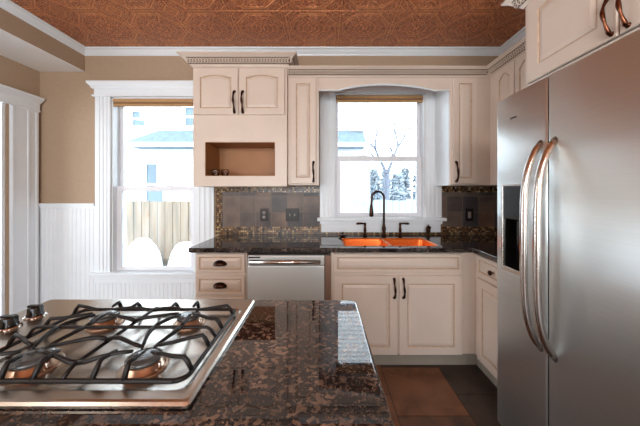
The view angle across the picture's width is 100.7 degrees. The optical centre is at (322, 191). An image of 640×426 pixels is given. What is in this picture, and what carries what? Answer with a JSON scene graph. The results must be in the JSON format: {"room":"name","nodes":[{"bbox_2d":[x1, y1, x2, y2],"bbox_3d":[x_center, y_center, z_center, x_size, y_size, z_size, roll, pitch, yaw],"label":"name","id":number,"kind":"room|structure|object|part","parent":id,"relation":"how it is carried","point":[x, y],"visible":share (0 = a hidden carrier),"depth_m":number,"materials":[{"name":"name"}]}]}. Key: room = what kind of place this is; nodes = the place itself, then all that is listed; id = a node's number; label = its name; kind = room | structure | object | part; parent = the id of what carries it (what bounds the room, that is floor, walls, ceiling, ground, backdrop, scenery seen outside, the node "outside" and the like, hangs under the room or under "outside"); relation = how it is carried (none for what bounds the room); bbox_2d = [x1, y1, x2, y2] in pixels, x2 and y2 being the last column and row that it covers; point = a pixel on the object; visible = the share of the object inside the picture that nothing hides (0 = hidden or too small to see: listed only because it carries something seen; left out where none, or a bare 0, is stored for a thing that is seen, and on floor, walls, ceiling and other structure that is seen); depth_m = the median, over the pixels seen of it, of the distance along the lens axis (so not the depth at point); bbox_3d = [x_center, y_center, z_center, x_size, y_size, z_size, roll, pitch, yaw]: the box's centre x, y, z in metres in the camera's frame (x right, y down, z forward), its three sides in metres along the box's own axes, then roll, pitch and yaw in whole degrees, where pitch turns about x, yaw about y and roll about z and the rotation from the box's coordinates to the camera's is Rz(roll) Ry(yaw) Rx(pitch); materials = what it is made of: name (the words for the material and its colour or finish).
{"room":"kitchen","nodes":[
{"label":"kitchen","id":0,"kind":"room"},
{"bbox_2d":[0,55,39,202],"bbox_3d":[-2.860,-0.037,-0.040,0.120,2.740,5.320,0,0,0],"label":"wall","id":1,"kind":"structure","parent":0,"point":[13,74],"depth_m":2.46,"materials":[{"name":"beige paint"}]},
{"bbox_2d":[0,84,44,315],"bbox_3d":[-2.824,0.209,1.792,0.193,2.248,1.613,0,0,0],"label":"door","id":2,"kind":"structure","parent":1,"relation":"in","point":[19,110],"depth_m":2.42,"materials":[{"name":"white paint"}]},
{"bbox_3d":[-2.763,-0.874,1.790,0.072,0.083,1.611,0,0,0],"label":"cornice","id":3,"kind":"part","parent":2,"relation":"part of","materials":[{"name":"white paint"}]},
{"bbox_2d":[0,8,84,71],"bbox_3d":[-2.575,-1.296,-0.036,0.445,0.219,5.308,0,0,0],"label":"soffit","id":4,"kind":"structure","parent":1,"relation":"attached to","point":[22,43],"depth_m":2.27,"materials":[{"name":"beige paint"}]},
{"bbox_2d":[10,0,524,46],"bbox_3d":[-0.505,-1.457,-0.040,4.790,0.100,5.560,0,0,0],"label":"ceiling","id":5,"kind":"structure","parent":0,"point":[92,23],"depth_m":2.19,"materials":[{"name":"orange metal"}]},
{"bbox_2d":[40,56,498,271],"bbox_3d":[-0.515,-0.037,2.705,4.810,2.740,0.170,0,0,0],"label":"wall","id":6,"kind":"structure","parent":0,"point":[67,114],"depth_m":2.62,"materials":[{"name":"beige paint"}]},
{"bbox_2d":[39,203,194,303],"bbox_3d":[-1.910,0.722,2.603,1.780,1.222,0.034,0,0,0],"label":"wainscoting","id":7,"kind":"structure","parent":6,"relation":"attached to","point":[66,230],"depth_m":2.61,"materials":[{"name":"white paint"}]},
{"bbox_3d":[-2.518,0.137,2.603,0.563,0.052,0.034,0,0,0],"label":"chair rail","id":8,"kind":"part","parent":7,"relation":"part of","materials":[{"name":"white paint"}]},
{"bbox_2d":[86,80,214,282],"bbox_3d":[-1.655,-0.091,2.682,1.267,1.969,0.257,0,0,0],"label":"window","id":9,"kind":"structure","parent":6,"relation":"in","point":[202,198],"depth_m":2.60,"materials":[{"name":"white paint"}]},
{"bbox_3d":[-1.680,-0.466,2.728,0.792,0.914,0.033,0,0,0],"label":"sash","id":10,"kind":"part","parent":9,"relation":"part of","materials":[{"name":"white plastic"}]},
{"bbox_2d":[113,99,192,106],"bbox_3d":[-1.680,-0.884,2.631,0.792,0.078,0.047,0,0,0],"label":"roller shade","id":11,"kind":"object","parent":9,"relation":"attached to","point":[116,102],"visible":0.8,"depth_m":2.61,"materials":[{"name":"brown wood"}]},
{"bbox_3d":[-1.680,-0.859,2.622,0.784,0.028,0.020,0,0,0],"label":"rail","id":12,"kind":"part","parent":11,"relation":"part of","materials":[{"name":"beige fabric"}]},
{"bbox_3d":[-1.680,0.364,2.683,0.792,0.846,0.035,0,0,0],"label":"sash","id":13,"kind":"part","parent":9,"relation":"part of","materials":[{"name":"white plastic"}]},
{"bbox_2d":[176,51,298,186],"bbox_3d":[-0.705,-0.596,2.386,0.982,1.098,0.456,0,0,0],"label":"upper cabinet","id":14,"kind":"object","parent":6,"relation":"attached to","point":[240,98],"visible":0.8,"depth_m":2.25,"materials":[{"name":"beige paint"}]},
{"bbox_2d":[211,169,219,175],"bbox_3d":[-0.955,-0.169,2.360,0.071,0.058,0.071,0,0,0],"label":"drinking glass","id":15,"kind":"object","parent":14,"relation":"in","point":[214,172],"visible":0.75,"depth_m":2.33,"materials":[{"name":"white"}]},
{"bbox_3d":[-0.904,-0.848,2.241,0.375,0.392,0.021,0,0,0],"label":"door","id":16,"kind":"part","parent":14,"relation":"part of","materials":[{"name":"beige paint"}]},
{"bbox_2d":[221,169,228,175],"bbox_3d":[-0.872,-0.169,2.360,0.071,0.058,0.071,0,0,0],"label":"drinking glass","id":17,"kind":"object","parent":14,"relation":"in","point":[224,172],"visible":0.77,"depth_m":2.33,"materials":[{"name":"white"}]},
{"bbox_3d":[-0.746,-0.759,2.209,0.027,0.201,0.047,0,0,0],"label":"handle","id":18,"kind":"part","parent":14,"relation":"part of","materials":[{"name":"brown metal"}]},
{"bbox_3d":[-0.705,-1.103,2.386,0.982,0.084,0.456,0,0,0],"label":"crown","id":19,"kind":"part","parent":14,"relation":"part of","materials":[{"name":"beige paint"}]},
{"bbox_3d":[-0.676,-0.759,2.209,0.027,0.201,0.047,0,0,0],"label":"handle","id":20,"kind":"part","parent":14,"relation":"part of","materials":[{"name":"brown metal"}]},
{"bbox_3d":[-0.514,-0.848,2.241,0.381,0.392,0.021,0,0,0],"label":"door","id":21,"kind":"part","parent":14,"relation":"part of","materials":[{"name":"beige paint"}]},
{"bbox_2d":[0,0,524,55],"bbox_3d":[-0.291,-1.375,-0.030,4.123,0.061,5.300,0,0,0],"label":"trim","id":22,"kind":"structure","parent":6,"relation":"attached to","point":[9,6],"depth_m":2.59,"materials":[{"name":"white paint"}]},
{"bbox_2d":[260,209,267,220],"bbox_3d":[-0.578,0.225,2.605,0.080,0.124,0.009,0,0,0],"label":"wall outlet","id":23,"kind":"object","parent":6,"relation":"attached to","point":[263,212],"visible":1,"depth_m":2.60,"materials":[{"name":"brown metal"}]},
{"bbox_2d":[286,209,298,220],"bbox_3d":[-0.302,0.225,2.600,0.128,0.124,0.018,0,0,0],"label":"light switch","id":24,"kind":"object","parent":6,"relation":"attached to","point":[291,214],"visible":1,"depth_m":2.60,"materials":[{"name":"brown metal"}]},
{"bbox_2d":[288,77,318,185],"bbox_3d":[-0.171,-0.557,2.416,0.268,0.996,0.376,0,0,0],"label":"upper cabinet","id":25,"kind":"object","parent":6,"relation":"attached to","point":[303,92],"visible":0.98,"depth_m":2.27,"materials":[{"name":"beige paint"}]},
{"bbox_3d":[-0.082,-0.174,2.250,0.026,0.190,0.044,0,0,0],"label":"handle","id":26,"kind":"part","parent":25,"relation":"part of","materials":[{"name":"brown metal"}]},
{"bbox_2d":[319,78,449,90],"bbox_3d":[0.531,-0.966,2.302,1.134,0.179,0.028,0,0,0],"label":"window valance","id":27,"kind":"object","parent":25,"relation":"attached to","point":[325,84],"visible":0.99,"depth_m":2.29,"materials":[{"name":"beige paint"}]},
{"bbox_2d":[215,186,496,233],"bbox_3d":[0.355,0.180,2.614,2.827,0.476,0.011,0,0,0],"label":"backsplash","id":28,"kind":"structure","parent":6,"relation":"attached to","point":[237,209],"depth_m":2.61,"materials":[{"name":"tile"}]},
{"bbox_2d":[317,85,446,231],"bbox_3d":[0.571,-0.336,2.684,1.254,1.462,0.252,0,0,0],"label":"window","id":29,"kind":"structure","parent":6,"relation":"in","point":[428,195],"depth_m":2.60,"materials":[{"name":"white paint"}]},
{"bbox_3d":[0.560,-0.637,2.728,0.862,0.651,0.033,0,0,0],"label":"sash","id":30,"kind":"part","parent":29,"relation":"part of","materials":[{"name":"white plastic"}]},
{"bbox_3d":[0.560,-0.060,2.683,0.862,0.604,0.035,0,0,0],"label":"sash","id":31,"kind":"part","parent":29,"relation":"part of","materials":[{"name":"white plastic"}]},
{"bbox_2d":[336,95,422,102],"bbox_3d":[0.560,-0.921,2.631,0.862,0.072,0.047,0,0,0],"label":"roller shade","id":32,"kind":"object","parent":29,"relation":"attached to","point":[339,98],"visible":1,"depth_m":2.61,"materials":[{"name":"brown wood"}]},
{"bbox_3d":[0.560,-0.898,2.622,0.854,0.026,0.020,0,0,0],"label":"rail","id":33,"kind":"part","parent":32,"relation":"part of","materials":[{"name":"beige fabric"}]},
{"bbox_2d":[435,77,489,185],"bbox_3d":[1.271,-0.557,2.416,0.344,0.996,0.376,0,0,0],"label":"upper cabinet","id":34,"kind":"object","parent":6,"relation":"attached to","point":[462,113],"visible":0.98,"depth_m":2.29,"materials":[{"name":"beige paint"}]},
{"bbox_3d":[1.103,-0.532,2.461,0.006,0.946,0.282,0,0,0],"label":"panel","id":35,"kind":"part","parent":34,"relation":"part of","materials":[{"name":"white paint"}]},
{"bbox_3d":[1.143,-0.174,2.250,0.026,0.190,0.044,0,0,0],"label":"handle","id":36,"kind":"part","parent":34,"relation":"part of","materials":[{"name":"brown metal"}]},
{"bbox_3d":[1.223,-0.526,2.281,0.214,0.915,0.021,0,0,0],"label":"door","id":37,"kind":"part","parent":34,"relation":"part of","materials":[{"name":"beige paint"}]},
{"bbox_2d":[465,209,472,220],"bbox_3d":[1.438,0.225,2.604,0.080,0.124,0.011,0,0,0],"label":"wall outlet","id":38,"kind":"object","parent":6,"relation":"attached to","point":[468,212],"visible":1,"depth_m":2.60,"materials":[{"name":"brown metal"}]},
{"bbox_2d":[376,365,500,425],"bbox_3d":[-1.455,1.383,-0.040,6.690,0.100,5.560,0,0,0],"label":"floor","id":39,"kind":"structure","parent":0,"point":[416,395],"depth_m":1.74,"materials":[{"name":"tile"}]},
{"bbox_2d":[0,300,393,425],"bbox_3d":[-0.459,0.875,0.615,1.178,0.915,0.830,0,0,0],"label":"kitchen island","id":40,"kind":"object","parent":39,"relation":"on","point":[288,362],"visible":0.44,"depth_m":0.58,"materials":[{"name":"black stone"}]},
{"bbox_2d":[0,299,254,408],"bbox_3d":[-0.644,0.390,0.757,0.775,0.054,0.498,0,0,0],"label":"gas cooktop","id":41,"kind":"object","parent":40,"relation":"in","point":[181,395],"depth_m":0.66,"materials":[{"name":"silver metal"}]},
{"bbox_3d":[-0.936,0.384,0.790,0.046,0.032,0.046,0,0,0],"label":"knob","id":42,"kind":"part","parent":41,"relation":"part of","materials":[{"name":"black plastic"}]},
{"bbox_3d":[-0.682,0.403,0.622,0.113,0.018,0.113,0,0,0],"label":"burner","id":43,"kind":"part","parent":41,"relation":"part of","materials":[{"name":"metal"}]},
{"bbox_3d":[-0.936,0.384,0.862,0.046,0.032,0.046,0,0,0],"label":"knob","id":44,"kind":"part","parent":41,"relation":"part of","materials":[{"name":"black plastic"}]},
{"bbox_3d":[-0.682,0.403,0.830,0.102,0.018,0.102,0,0,0],"label":"burner","id":45,"kind":"part","parent":41,"relation":"part of","materials":[{"name":"metal"}]},
{"bbox_3d":[-0.551,0.384,0.729,0.528,0.041,0.350,0,0,0],"label":"cooking grate","id":46,"kind":"part","parent":41,"relation":"part of","materials":[{"name":"black metal"}]},
{"bbox_3d":[-0.420,0.403,0.622,0.104,0.018,0.104,0,0,0],"label":"burner","id":47,"kind":"part","parent":41,"relation":"part of","materials":[{"name":"metal"}]},
{"bbox_3d":[-0.420,0.403,0.830,0.093,0.018,0.093,0,0,0],"label":"burner","id":48,"kind":"part","parent":41,"relation":"part of","materials":[{"name":"metal"}]},
{"bbox_2d":[195,253,247,298],"bbox_3d":[-0.775,0.895,2.281,0.393,0.876,0.628,0,0,0],"label":"base cabinet","id":49,"kind":"object","parent":39,"relation":"on","point":[217,275],"visible":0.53,"depth_m":2.00,"materials":[{"name":"beige paint"}]},
{"bbox_3d":[-0.775,0.699,1.983,0.107,0.041,0.033,0,0,0],"label":"cup pull","id":50,"kind":"part","parent":49,"relation":"part of","materials":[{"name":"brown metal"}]},
{"bbox_3d":[-0.775,0.533,1.983,0.107,0.041,0.033,0,0,0],"label":"cup pull","id":51,"kind":"part","parent":49,"relation":"part of","materials":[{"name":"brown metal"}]},
{"bbox_3d":[-0.775,0.895,2.010,0.369,0.205,0.021,0,0,0],"label":"drawer","id":52,"kind":"part","parent":49,"relation":"part of","materials":[{"name":"beige paint"}]},
{"bbox_3d":[-0.775,0.705,2.010,0.369,0.144,0.021,0,0,0],"label":"drawer","id":53,"kind":"part","parent":49,"relation":"part of","materials":[{"name":"beige paint"}]},
{"bbox_3d":[-0.775,0.539,2.010,0.369,0.144,0.021,0,0,0],"label":"drawer","id":54,"kind":"part","parent":49,"relation":"part of","materials":[{"name":"beige paint"}]},
{"bbox_2d":[247,253,330,299],"bbox_3d":[-0.256,0.897,2.267,0.632,0.872,0.646,0,0,0],"label":"dishwasher","id":55,"kind":"object","parent":39,"relation":"on","point":[270,276],"visible":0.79,"depth_m":2.00,"materials":[{"name":"silver metal"}]},
{"bbox_3d":[-0.281,0.521,1.974,0.526,0.036,0.060,0,0,0],"label":"handle","id":56,"kind":"part","parent":55,"relation":"part of","materials":[{"name":"silver metal"}]},
{"bbox_3d":[0.037,0.852,2.017,0.045,0.742,0.026,0,0,0],"label":"trim","id":57,"kind":"part","parent":55,"relation":"part of","materials":[{"name":"brown metal"}]},
{"bbox_2d":[330,253,468,364],"bbox_3d":[0.587,0.895,2.286,1.050,0.876,0.658,0,0,0],"label":"base cabinet","id":58,"kind":"object","parent":39,"relation":"on","point":[413,308],"visible":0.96,"depth_m":2.00,"materials":[{"name":"beige paint"}]},
{"bbox_3d":[0.324,0.933,2.010,0.483,0.600,0.021,0,0,0],"label":"door","id":59,"kind":"part","parent":58,"relation":"part of","materials":[{"name":"beige paint"}]},
{"bbox_3d":[0.538,0.728,1.978,0.024,0.165,0.043,0,0,0],"label":"handle","id":60,"kind":"part","parent":58,"relation":"part of","materials":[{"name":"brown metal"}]},
{"bbox_3d":[0.568,0.539,2.010,0.972,0.144,0.021,0,0,0],"label":"false drawer","id":61,"kind":"part","parent":58,"relation":"part of","materials":[{"name":"beige paint"}]},
{"bbox_3d":[0.607,0.728,1.978,0.024,0.165,0.043,0,0,0],"label":"handle","id":62,"kind":"part","parent":58,"relation":"part of","materials":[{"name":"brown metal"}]},
{"bbox_3d":[0.816,0.933,2.010,0.477,0.600,0.021,0,0,0],"label":"door","id":63,"kind":"part","parent":58,"relation":"part of","materials":[{"name":"beige paint"}]},
{"bbox_2d":[467,253,496,386],"bbox_3d":[1.433,0.895,2.035,0.654,0.876,1.120,0,0,0],"label":"base cabinet","id":64,"kind":"object","parent":39,"relation":"on","point":[482,271],"visible":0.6,"depth_m":1.89,"materials":[{"name":"beige paint"}]},
{"bbox_2d":[188,235,496,262],"bbox_3d":[0.379,0.437,2.035,2.776,0.038,1.141,0,0,0],"label":"countertop","id":65,"kind":"structure","parent":64,"relation":"on","point":[485,246],"depth_m":2.07,"materials":[{"name":"black stone"}]},
{"bbox_2d":[356,222,366,236],"bbox_3d":[0.365,0.352,2.500,0.110,0.132,0.048,0,0,0],"label":"handle","id":66,"kind":"object","parent":65,"relation":"on","point":[357,223],"visible":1,"depth_m":2.49,"materials":[{"name":"brown metal"}]},
{"bbox_3d":[0.396,0.353,2.500,0.048,0.130,0.048,0,0,0],"label":"stem","id":67,"kind":"part","parent":66,"relation":"part of","materials":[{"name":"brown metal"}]},
{"bbox_2d":[369,190,386,236],"bbox_3d":[0.516,0.201,2.495,0.170,0.433,0.051,0,0,-5],"label":"faucet","id":68,"kind":"object","parent":65,"relation":"on","point":[371,213],"visible":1,"depth_m":2.48,"materials":[{"name":"brown metal"}]},
{"bbox_2d":[342,238,437,245],"bbox_3d":[0.535,0.528,2.230,0.737,0.219,0.357,0,0,0],"label":"double sink","id":69,"kind":"object","parent":65,"relation":"in","point":[346,241],"visible":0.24,"depth_m":2.40,"materials":[{"name":"orange metal"}]},
{"bbox_3d":[0.349,0.528,2.230,0.364,0.219,0.357,0,0,0],"label":"bowl","id":70,"kind":"part","parent":69,"relation":"part of","materials":[{"name":"orange metal"}]},
{"bbox_3d":[0.719,0.528,2.230,0.370,0.219,0.357,0,0,0],"label":"bowl","id":71,"kind":"part","parent":69,"relation":"part of","materials":[{"name":"orange metal"}]},
{"bbox_2d":[398,222,409,236],"bbox_3d":[0.759,0.352,2.500,0.110,0.132,0.048,0,0,0],"label":"handle","id":72,"kind":"object","parent":65,"relation":"on","point":[400,223],"visible":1,"depth_m":2.49,"materials":[{"name":"brown metal"}]},
{"bbox_3d":[0.728,0.353,2.500,0.048,0.130,0.048,0,0,0],"label":"stem","id":73,"kind":"part","parent":72,"relation":"part of","materials":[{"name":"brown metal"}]},
{"bbox_2d":[426,225,430,236],"bbox_3d":[0.985,0.360,2.460,0.044,0.115,0.084,0,0,0],"label":"soap dispenser","id":74,"kind":"object","parent":65,"relation":"on","point":[428,228],"visible":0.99,"depth_m":2.47,"materials":[{"name":"brown metal"}]},
{"bbox_3d":[1.149,0.539,1.755,0.021,0.144,0.420,0,0,0],"label":"drawer","id":75,"kind":"part","parent":64,"relation":"part of","materials":[{"name":"beige paint"}]},
{"bbox_3d":[1.149,0.933,1.755,0.021,0.600,0.420,0,0,0],"label":"door","id":76,"kind":"part","parent":64,"relation":"part of","materials":[{"name":"beige paint"}]},
{"bbox_2d":[497,29,639,425],"bbox_3d":[1.304,0.420,0.997,0.872,1.825,0.923,0,0,0],"label":"refrigerator","id":77,"kind":"object","parent":39,"relation":"on","point":[568,141],"visible":1,"depth_m":1.02,"materials":[{"name":"silver metal"}]},
{"bbox_3d":[0.953,0.052,1.320,0.015,0.162,0.144,0,0,0],"label":"control panel","id":78,"kind":"part","parent":77,"relation":"part of","materials":[{"name":"black plastic"}]},
{"bbox_3d":[0.989,0.383,1.295,0.078,1.750,0.326,0,0,0],"label":"freezer door","id":79,"kind":"part","parent":77,"relation":"part of","materials":[{"name":"silver metal"}]},
{"bbox_3d":[0.921,0.236,1.165,0.107,0.930,0.032,0,0,0],"label":"handle","id":80,"kind":"part","parent":77,"relation":"part of","materials":[{"name":"silver metal"}]},
{"bbox_3d":[0.921,0.236,1.093,0.107,0.930,0.032,0,0,0],"label":"handle","id":81,"kind":"part","parent":77,"relation":"part of","materials":[{"name":"silver metal"}]},
{"bbox_3d":[0.989,0.383,0.831,0.078,1.750,0.591,0,0,0],"label":"fresh food door","id":82,"kind":"part","parent":77,"relation":"part of","materials":[{"name":"silver metal"}]},
{"bbox_3d":[1.824,-0.037,-0.040,0.132,2.740,5.320,0,0,0],"label":"wall","id":83,"kind":"structure","parent":0,"visible":0},
{"bbox_2d":[482,53,524,185],"bbox_3d":[1.569,-0.557,2.067,0.375,0.996,1.074,0,0,0],"label":"upper cabinet","id":84,"kind":"object","parent":83,"relation":"attached to","point":[510,79],"visible":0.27,"depth_m":2.15,"materials":[{"name":"beige paint"}]},
{"bbox_2d":[287,37,524,77],"bbox_3d":[0.571,-1.024,1.917,1.745,0.070,0.745,0,0,0],"label":"crown molding","id":85,"kind":"structure","parent":84,"relation":"attached to","point":[518,49],"depth_m":2.24,"materials":[{"name":"beige paint"}]},
{"bbox_3d":[1.435,-0.526,2.088,0.021,0.915,0.214,0,0,0],"label":"door","id":86,"kind":"part","parent":84,"relation":"part of","materials":[{"name":"beige paint"}]},
{"bbox_3d":[1.435,-0.526,1.865,0.021,0.915,0.214,0,0,0],"label":"door","id":87,"kind":"part","parent":84,"relation":"part of","materials":[{"name":"beige paint"}]},
{"bbox_2d":[500,0,639,87],"bbox_3d":[1.393,-0.822,0.987,0.745,0.509,1.073,0,0,0],"label":"upper cabinet","id":88,"kind":"object","parent":83,"relation":"attached to","point":[559,34],"visible":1,"depth_m":1.18,"materials":[{"name":"beige paint"}]},
{"bbox_3d":[1.380,-1.038,0.987,0.720,0.075,1.073,0,0,0],"label":"crown","id":89,"kind":"part","parent":88,"relation":"part of","materials":[{"name":"beige paint"}]},
{"bbox_3d":[1.091,-0.784,1.192,0.021,0.418,0.433,0,0,0],"label":"door","id":90,"kind":"part","parent":88,"relation":"part of","materials":[{"name":"beige paint"}]},
{"bbox_3d":[1.061,-0.662,0.994,0.042,0.162,0.021,0,0,0],"label":"handle","id":91,"kind":"part","parent":88,"relation":"part of","materials":[{"name":"orange metal"}]},
{"bbox_3d":[1.061,-0.662,0.940,0.042,0.162,0.021,0,0,0],"label":"handle","id":92,"kind":"part","parent":88,"relation":"part of","materials":[{"name":"orange metal"}]},
{"bbox_3d":[1.091,-0.784,0.754,0.021,0.418,0.429,0,0,0],"label":"door","id":93,"kind":"part","parent":88,"relation":"part of","materials":[{"name":"beige paint"}]},
{"label":"outside","id":94,"kind":"structure","parent":0,"visible":0},
{"bbox_3d":[0.000,2.083,31.560,80.000,0.200,56.880,0,0,0],"label":"ground","id":95,"kind":"structure","parent":94,"visible":0},
{"bbox_2d":[126,238,162,265],"bbox_3d":[-2.857,1.359,4.220,0.650,1.269,0.660,0,0,0],"label":"heap","id":96,"kind":"object","parent":95,"relation":"on","point":[141,252],"visible":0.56,"depth_m":4.09,"materials":[{"name":"white snow"}]},
{"bbox_2d":[126,201,190,265],"bbox_3d":[-2.275,1.063,4.633,2.291,1.839,0.065,0,0,0],"label":"wooden fence","id":97,"kind":"object","parent":95,"relation":"on","point":[167,224],"visible":0.2,"depth_m":4.60,"materials":[{"name":"brown wood"}]},
{"bbox_2d":[168,241,190,265],"bbox_3d":[-2.175,1.390,4.220,0.650,1.206,0.660,0,0,0],"label":"heap","id":98,"kind":"object","parent":95,"relation":"on","point":[180,256],"visible":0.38,"depth_m":4.05,"materials":[{"name":"white snow"}]},
{"bbox_2d":[126,103,369,201],"bbox_3d":[-4.040,-2.142,9.920,10.920,8.250,5.160,0,0,0],"label":"house","id":99,"kind":"structure","parent":95,"relation":"on","point":[159,140],"depth_m":8.00,"materials":[{"name":"white"}]},
{"bbox_3d":[-5.494,-2.204,7.992,0.483,0.423,0.008,0,0,0],"label":"pane","id":100,"kind":"part","parent":99,"relation":"part of","materials":[{"name":"blue"}]},
{"bbox_3d":[-4.981,-0.226,7.992,0.664,1.238,0.008,0,0,0],"label":"pane","id":101,"kind":"part","parent":99,"relation":"part of","materials":[{"name":"blue glass"}]},
{"bbox_3d":[-3.834,-2.264,7.992,0.604,0.543,0.008,0,0,0],"label":"pane","id":102,"kind":"part","parent":99,"relation":"part of","materials":[{"name":"blue"}]},
{"bbox_2d":[370,168,382,199],"bbox_3d":[3.189,0.255,16.504,1.317,3.592,0.930,0,0,0],"label":"shrub","id":103,"kind":"object","parent":95,"relation":"on","point":[375,180],"visible":0.43,"depth_m":16.34,"materials":[{"name":"grey plant"}]},
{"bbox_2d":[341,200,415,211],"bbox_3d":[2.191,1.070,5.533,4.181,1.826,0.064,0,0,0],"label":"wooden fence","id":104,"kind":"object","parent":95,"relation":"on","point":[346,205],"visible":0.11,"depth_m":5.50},
{"bbox_2d":[381,171,391,197],"bbox_3d":[4.590,0.141,19.485,1.276,3.800,0.908,0,0,0],"label":"shrub","id":105,"kind":"object","parent":95,"relation":"on","point":[382,172],"visible":0.18,"depth_m":19.38,"materials":[{"name":"grey plant"}]},
{"bbox_2d":[370,104,415,199],"bbox_3d":[3.048,-1.374,14.211,4.945,6.762,1.084,0,0,6],"label":"bare tree","id":106,"kind":"object","parent":95,"relation":"on","point":[386,171],"visible":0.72,"depth_m":13.96,"materials":[{"name":"grey plant"}]},
{"bbox_2d":[389,172,405,200],"bbox_3d":[4.621,0.365,16.516,1.352,3.276,0.980,0,0,0],"label":"shrub","id":107,"kind":"object","parent":95,"relation":"on","point":[396,182],"visible":0.52,"depth_m":16.34,"materials":[{"name":"grey plant"}]},
{"bbox_2d":[401,167,412,199],"bbox_3d":[6.024,0.100,19.514,1.264,3.962,0.893,0,0,0],"label":"shrub","id":108,"kind":"object","parent":95,"relation":"on","point":[405,171],"visible":0.42,"depth_m":19.36,"materials":[{"name":"grey plant"}]},
{"bbox_2d":[411,163,415,199],"bbox_3d":[6.062,0.059,16.494,1.354,3.951,0.941,0,0,0],"label":"shrub","id":109,"kind":"object","parent":95,"relation":"on","point":[414,173],"visible":0.09,"depth_m":16.51,"materials":[{"name":"grey plant"}]}
]}

